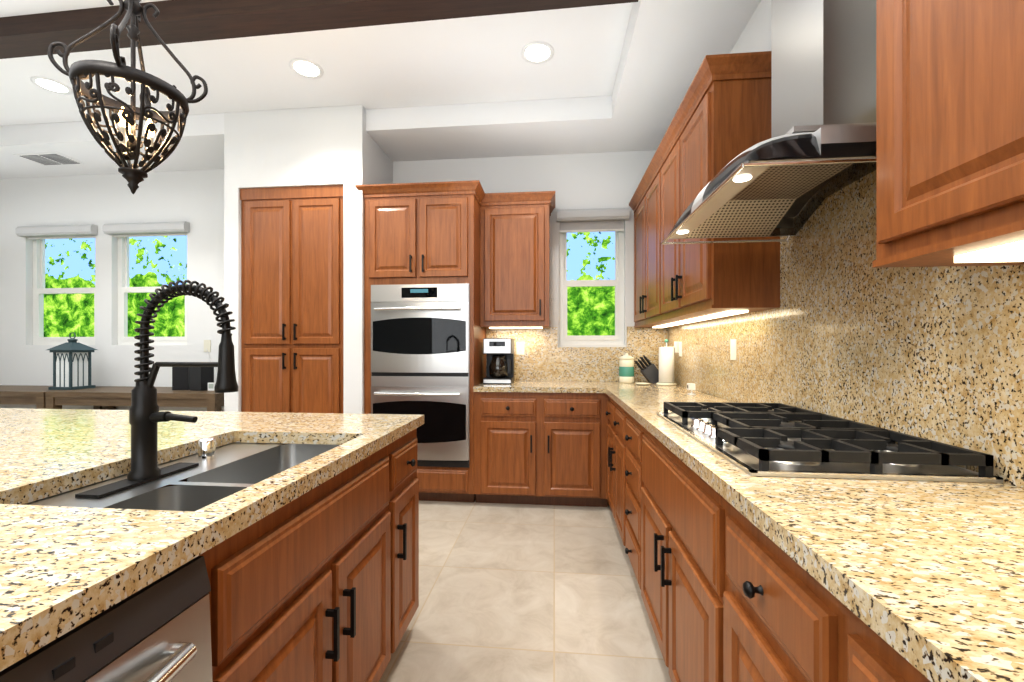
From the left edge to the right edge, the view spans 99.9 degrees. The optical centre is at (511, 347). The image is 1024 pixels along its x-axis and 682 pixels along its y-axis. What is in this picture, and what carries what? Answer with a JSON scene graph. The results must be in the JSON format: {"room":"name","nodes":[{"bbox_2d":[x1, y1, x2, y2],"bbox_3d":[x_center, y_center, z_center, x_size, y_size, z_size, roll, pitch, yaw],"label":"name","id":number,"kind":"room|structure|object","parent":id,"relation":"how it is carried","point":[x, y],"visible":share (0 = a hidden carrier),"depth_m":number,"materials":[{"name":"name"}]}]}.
{"room":"kitchen","nodes":[
{"label":"kitchen","id":0,"kind":"room"},
{"bbox_2d":[0,113,223,178],"bbox_3d":[-4.203,-1.804,3.964,3.860,0.169,0.630,0,0,6],"label":"ceiling","id":1,"kind":"structure","parent":0,"point":[200,146],"depth_m":3.71,"materials":[{"name":"white paint"}]},
{"bbox_2d":[13,152,83,165],"bbox_3d":[-4.208,-1.716,3.914,0.420,0.007,0.230,0,0,6],"label":"ceiling vent","id":2,"kind":"object","parent":1,"relation":"in","point":[49,158],"visible":0.98,"depth_m":3.90,"materials":[{"name":"white plastic"}]},
{"bbox_2d":[224,105,392,413],"bbox_3d":[-1.708,-0.340,3.717,1.155,3.099,0.635,0,0,6],"label":"wall","id":3,"kind":"structure","parent":0,"point":[325,146],"depth_m":3.40,"materials":[{"name":"white paint"}]},
{"bbox_2d":[0,0,632,125],"bbox_3d":[-2.695,-1.940,0.591,7.520,0.100,7.050,0,0,6],"label":"ceiling","id":4,"kind":"structure","parent":0,"point":[471,60],"depth_m":2.89,"materials":[{"name":"white paint"}]},
{"bbox_2d":[30,76,72,94],"bbox_3d":[-3.313,-1.887,3.098,0.209,0.006,0.209,0,0,-33],"label":"recessed light","id":5,"kind":"object","parent":4,"relation":"in","point":[48,84],"depth_m":3.09,"materials":[{"name":"white plastic"}]},
{"bbox_2d":[48,0,207,193],"bbox_3d":[-1.356,-1.222,1.540,0.321,1.334,0.321,0,0,19],"label":"pendant light","id":6,"kind":"object","parent":4,"relation":"hanging from","point":[128,144],"visible":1,"depth_m":1.49,"materials":[{"name":"brown metal"}]},
{"bbox_2d":[289,58,323,78],"bbox_3d":[-1.390,-1.887,2.909,0.209,0.006,0.209,0,0,-30],"label":"recessed light","id":7,"kind":"object","parent":4,"relation":"in","point":[303,67],"depth_m":2.91,"materials":[{"name":"white plastic"}]},
{"bbox_2d":[0,0,637,58],"bbox_3d":[-2.802,-1.835,2.529,6.930,0.109,0.284,0,0,6],"label":"ceiling beam","id":8,"kind":"structure","parent":4,"relation":"attached to","point":[172,22],"depth_m":2.35,"materials":[{"name":"brown wood"}]},
{"bbox_2d":[521,41,553,63],"bbox_3d":[0.164,-1.887,2.754,0.209,0.006,0.209,0,0,-33],"label":"recessed light","id":9,"kind":"object","parent":4,"relation":"in","point":[537,52],"depth_m":2.75,"materials":[{"name":"white plastic"}]},
{"bbox_2d":[0,150,655,411],"bbox_3d":[-2.344,-0.390,4.174,7.520,3.200,0.150,0,0,6],"label":"wall","id":10,"kind":"structure","parent":0,"point":[194,199],"depth_m":4.20,"materials":[{"name":"white paint"}]},
{"bbox_2d":[15,224,96,344],"bbox_3d":[-4.524,-0.623,4.338,0.832,1.195,0.188,0,0,6],"label":"window","id":11,"kind":"structure","parent":10,"relation":"in","point":[38,235],"depth_m":4.38,"materials":[{"name":"white plastic"}]},
{"bbox_2d":[15,224,96,239],"bbox_3d":[-4.529,-1.160,4.293,0.832,0.120,0.098,0,0,6],"label":"shade","id":12,"kind":"object","parent":11,"relation":"attached to","point":[85,230],"depth_m":4.26,"materials":[{"name":"grey fabric"}]},
{"bbox_2d":[102,221,188,344],"bbox_3d":[-3.554,-0.623,4.243,0.862,1.195,0.188,0,0,6],"label":"window","id":13,"kind":"structure","parent":10,"relation":"in","point":[123,232],"depth_m":4.27,"materials":[{"name":"white plastic"}]},
{"bbox_2d":[102,221,188,237],"bbox_3d":[-3.558,-1.160,4.198,0.862,0.120,0.098,0,0,6],"label":"shade","id":14,"kind":"object","parent":13,"relation":"attached to","point":[180,228],"depth_m":4.17,"materials":[{"name":"grey fabric"}]},
{"bbox_2d":[204,340,210,351],"bbox_3d":[-2.944,-0.018,4.154,0.070,0.115,0.004,0,0,6],"label":"electrical outlet plate","id":15,"kind":"object","parent":10,"relation":"attached to","point":[207,343],"depth_m":4.15,"materials":[{"name":"white plastic"}]},
{"bbox_2d":[480,191,551,327],"bbox_3d":[0.034,-0.725,3.687,0.570,1.070,0.346,0,0,6],"label":"upper cabinet","id":16,"kind":"object","parent":10,"relation":"attached to","point":[515,226],"depth_m":3.52,"materials":[{"name":"brown wood"}]},
{"bbox_2d":[516,342,523,354],"bbox_3d":[0.074,0.005,3.836,0.070,0.114,0.005,0,0,6],"label":"electrical outlet plate","id":17,"kind":"object","parent":10,"relation":"attached to","point":[520,347],"depth_m":3.83,"materials":[{"name":"white plastic"}]},
{"bbox_2d":[557,207,629,344],"bbox_3d":[0.711,-0.623,3.825,0.627,1.195,0.188,0,0,6],"label":"window","id":18,"kind":"structure","parent":10,"relation":"in","point":[592,220],"depth_m":3.83,"materials":[{"name":"white plastic"}]},
{"bbox_2d":[557,207,629,232],"bbox_3d":[0.707,-1.125,3.780,0.627,0.190,0.098,0,0,6],"label":"shade","id":19,"kind":"object","parent":18,"relation":"attached to","point":[598,219],"depth_m":3.77,"materials":[{"name":"grey fabric"}]},
{"bbox_2d":[379,500,670,681],"bbox_3d":[-2.653,1.260,0.612,7.800,0.100,7.300,0,0,6],"label":"floor","id":20,"kind":"structure","parent":0,"point":[526,593],"depth_m":2.04,"materials":[{"name":"tile"}]},
{"bbox_2d":[0,385,223,410],"bbox_3d":[-4.120,0.794,3.969,3.425,0.832,0.535,0,0,6],"label":"console table","id":21,"kind":"object","parent":20,"relation":"on","point":[96,398],"visible":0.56,"depth_m":3.67,"materials":[{"name":"brown wood"}]},
{"bbox_2d":[47,338,96,389],"bbox_3d":[-4.036,0.144,3.950,0.245,0.465,0.245,0,0,6],"label":"decorative lantern","id":22,"kind":"object","parent":21,"relation":"on","point":[71,363],"visible":1,"depth_m":3.88,"materials":[{"name":"grey metal"}]},
{"bbox_2d":[172,367,187,389],"bbox_3d":[-2.958,0.269,3.881,0.131,0.214,0.122,0,0,-9],"label":"speaker","id":23,"kind":"object","parent":21,"relation":"on","point":[179,374],"depth_m":3.82},
{"bbox_2d":[188,367,213,390],"bbox_3d":[-2.763,0.269,3.834,0.131,0.214,0.121,0,0,18],"label":"speaker","id":24,"kind":"object","parent":21,"relation":"on","point":[193,378],"depth_m":3.79},
{"bbox_2d":[208,383,215,390],"bbox_3d":[-2.641,0.342,3.785,0.065,0.069,0.022,0,0,6],"label":"thermometer","id":25,"kind":"object","parent":21,"relation":"on","point":[211,386],"visible":0.79,"depth_m":3.77,"materials":[{"name":"white plastic"}]},
{"bbox_2d":[0,412,423,681],"bbox_3d":[-1.654,0.770,0.449,2.362,0.881,3.070,0,0,6],"label":"kitchen island","id":26,"kind":"object","parent":20,"relation":"on","point":[143,538],"depth_m":0.96,"materials":[{"name":"beige stone"}]},
{"bbox_2d":[0,550,214,681],"bbox_3d":[-0.523,0.726,0.423,0.106,0.768,0.596,0,0,6],"label":"dishwasher","id":27,"kind":"object","parent":26,"relation":"in","point":[159,630],"depth_m":0.60,"materials":[{"name":"silver metal"}]},
{"bbox_2d":[75,280,238,498],"bbox_3d":[-0.830,0.083,1.086,0.282,0.508,0.270,0,0,6],"label":"faucet","id":28,"kind":"object","parent":26,"relation":"on","point":[144,479],"depth_m":1.08,"materials":[{"name":"black metal"}]},
{"bbox_2d":[240,185,342,412],"bbox_3d":[-1.724,-0.034,3.721,0.874,2.488,0.620,0,0,6],"label":"tall cabinet","id":29,"kind":"object","parent":20,"relation":"on","point":[292,237],"depth_m":3.42,"materials":[{"name":"brown wood"}]},
{"bbox_2d":[360,180,487,415],"bbox_3d":[-0.700,-0.025,3.604,0.871,2.470,0.652,0,0,6],"label":"tall cabinet","id":30,"kind":"object","parent":20,"relation":"on","point":[423,334],"depth_m":3.30,"materials":[{"name":"brown wood"}]},
{"bbox_2d":[417,392,927,681],"bbox_3d":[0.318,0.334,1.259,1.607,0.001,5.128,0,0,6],"label":"base cabinets","id":31,"kind":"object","parent":20,"relation":"on","point":[723,603],"depth_m":1.46,"materials":[{"name":"brown wood"}]},
{"bbox_2d":[476,384,543,391],"bbox_3d":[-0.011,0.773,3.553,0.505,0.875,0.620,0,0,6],"label":"countertop","id":32,"kind":"structure","parent":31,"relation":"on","point":[487,387],"depth_m":3.24,"materials":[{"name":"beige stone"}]},
{"bbox_2d":[483,338,513,383],"bbox_3d":[-0.108,0.109,3.615,0.230,0.370,0.265,0,0,6],"label":"coffee maker","id":33,"kind":"object","parent":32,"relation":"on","point":[499,352],"visible":1,"depth_m":3.50,"materials":[{"name":"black plastic"}]},
{"bbox_2d":[544,384,607,391],"bbox_3d":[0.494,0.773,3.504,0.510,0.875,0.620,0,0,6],"label":"countertop","id":34,"kind":"structure","parent":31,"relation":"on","point":[547,387],"depth_m":3.20,"materials":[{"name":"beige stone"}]},
{"bbox_2d":[619,353,633,382],"bbox_3d":[0.970,0.169,3.638,0.128,0.250,0.128,0,0,6],"label":"ceramic canister","id":35,"kind":"object","parent":31,"relation":"on","point":[626,367],"visible":1,"depth_m":3.59,"materials":[{"name":"beige ceramic"}]},
{"bbox_2d":[636,382,650,384],"bbox_3d":[1.038,0.287,3.415,0.118,0.014,0.120,0,0,6],"label":"spoon rest","id":36,"kind":"object","parent":31,"relation":"on","point":[640,383],"visible":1,"depth_m":3.39,"materials":[{"name":"beige ceramic"}]},
{"bbox_2d":[634,355,658,383],"bbox_3d":[1.155,0.176,3.579,0.259,0.235,0.110,0,0,6],"label":"knife block","id":37,"kind":"object","parent":31,"relation":"on","point":[649,371],"visible":0.96,"depth_m":3.53,"materials":[{"name":"grey plastic"}]},
{"bbox_2d":[620,404,707,419],"bbox_3d":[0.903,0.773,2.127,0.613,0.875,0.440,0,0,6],"label":"countertop","id":38,"kind":"structure","parent":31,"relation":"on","point":[637,411],"depth_m":2.05,"materials":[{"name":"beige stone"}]},
{"bbox_2d":[656,339,676,385],"bbox_3d":[1.223,0.113,3.407,0.160,0.363,0.160,0,0,6],"label":"towel stand","id":39,"kind":"object","parent":31,"relation":"on","point":[666,365],"visible":1,"depth_m":3.36,"materials":[{"name":"beige paper"}]},
{"bbox_2d":[608,392,727,403],"bbox_3d":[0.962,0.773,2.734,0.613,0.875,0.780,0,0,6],"label":"countertop","id":40,"kind":"structure","parent":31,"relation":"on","point":[620,397],"depth_m":2.55,"materials":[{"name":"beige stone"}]},
{"bbox_2d":[687,383,695,394],"bbox_3d":[1.128,0.259,2.703,0.052,0.070,0.050,0,0,6],"label":"security camera","id":41,"kind":"object","parent":31,"relation":"on","point":[691,386],"visible":1,"depth_m":2.68,"materials":[{"name":"white plastic"}]},
{"bbox_2d":[636,420,1007,491],"bbox_3d":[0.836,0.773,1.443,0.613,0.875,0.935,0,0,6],"label":"countertop","id":42,"kind":"structure","parent":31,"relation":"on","point":[712,468],"depth_m":1.02,"materials":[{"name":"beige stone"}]},
{"bbox_2d":[656,402,1002,482],"bbox_3d":[0.854,0.266,1.419,0.522,0.057,0.920,0,0,6],"label":"gas cooktop","id":43,"kind":"object","parent":31,"relation":"in","point":[765,439],"visible":1,"depth_m":1.10,"materials":[{"name":"silver metal"}]},
{"bbox_2d":[712,484,1023,579],"bbox_3d":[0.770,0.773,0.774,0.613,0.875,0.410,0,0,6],"label":"countertop","id":44,"kind":"structure","parent":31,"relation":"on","point":[962,533],"depth_m":0.71,"materials":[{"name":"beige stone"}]},
{"bbox_2d":[812,572,1023,681],"bbox_3d":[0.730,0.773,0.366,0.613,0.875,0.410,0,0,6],"label":"countertop","id":45,"kind":"structure","parent":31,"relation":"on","point":[949,629],"depth_m":0.48,"materials":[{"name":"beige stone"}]},
{"bbox_2d":[366,0,760,161],"bbox_3d":[-0.200,-1.804,0.346,2.505,0.169,7.050,0,0,6],"label":"ceiling","id":46,"kind":"structure","parent":0,"point":[669,46],"depth_m":3.27,"materials":[{"name":"white paint"}]},
{"bbox_2d":[730,0,770,53],"bbox_3d":[1.119,-0.390,0.242,0.140,3.200,7.300,0,0,6],"label":"wall","id":47,"kind":"structure","parent":0,"point":[755,35],"depth_m":2.16,"materials":[{"name":"white paint"}]},
{"bbox_2d":[632,156,703,327],"bbox_3d":[1.162,-0.725,3.255,0.317,1.070,0.990,0,0,6],"label":"upper cabinet","id":48,"kind":"object","parent":47,"relation":"attached to","point":[644,202],"depth_m":3.18,"materials":[{"name":"brown wood"}]},
{"bbox_2d":[674,341,681,355],"bbox_3d":[1.295,0.009,3.363,0.034,0.117,0.115,0,0,6],"label":"electrical outlet plate","id":49,"kind":"object","parent":47,"relation":"attached to","point":[677,345],"depth_m":3.39,"materials":[{"name":"white plastic"}]},
{"bbox_2d":[656,52,791,319],"bbox_3d":[1.071,-0.725,2.323,0.317,1.070,0.883,0,0,6],"label":"upper cabinet","id":50,"kind":"object","parent":47,"relation":"attached to","point":[726,111],"depth_m":1.90,"materials":[{"name":"brown wood"}]},
{"bbox_2d":[730,339,735,359],"bbox_3d":[1.210,0.010,2.353,0.005,0.114,0.070,0,0,6],"label":"electrical outlet plate","id":51,"kind":"object","parent":47,"relation":"attached to","point":[732,341],"depth_m":2.35,"materials":[{"name":"white plastic"}]},
{"bbox_2d":[661,0,875,243],"bbox_3d":[0.855,-1.078,1.408,0.525,1.280,0.794,0,0,6],"label":"range hood","id":52,"kind":"object","parent":47,"relation":"attached to","point":[803,162],"visible":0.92,"depth_m":1.30,"materials":[{"name":"silver metal"}]},
{"bbox_2d":[856,0,1023,267],"bbox_3d":[0.910,-0.725,0.680,0.317,1.070,0.492,0,0,6],"label":"upper cabinet","id":53,"kind":"object","parent":47,"relation":"attached to","point":[945,189],"depth_m":0.76,"materials":[{"name":"brown wood"}]},
{"label":"outside","id":54,"kind":"structure","parent":0,"visible":0},
{"bbox_2d":[44,231,614,336],"bbox_3d":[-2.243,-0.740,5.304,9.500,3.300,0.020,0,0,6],"label":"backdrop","id":55,"kind":"structure","parent":54,"point":[157,261],"depth_m":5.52,"materials":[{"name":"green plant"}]}
]}

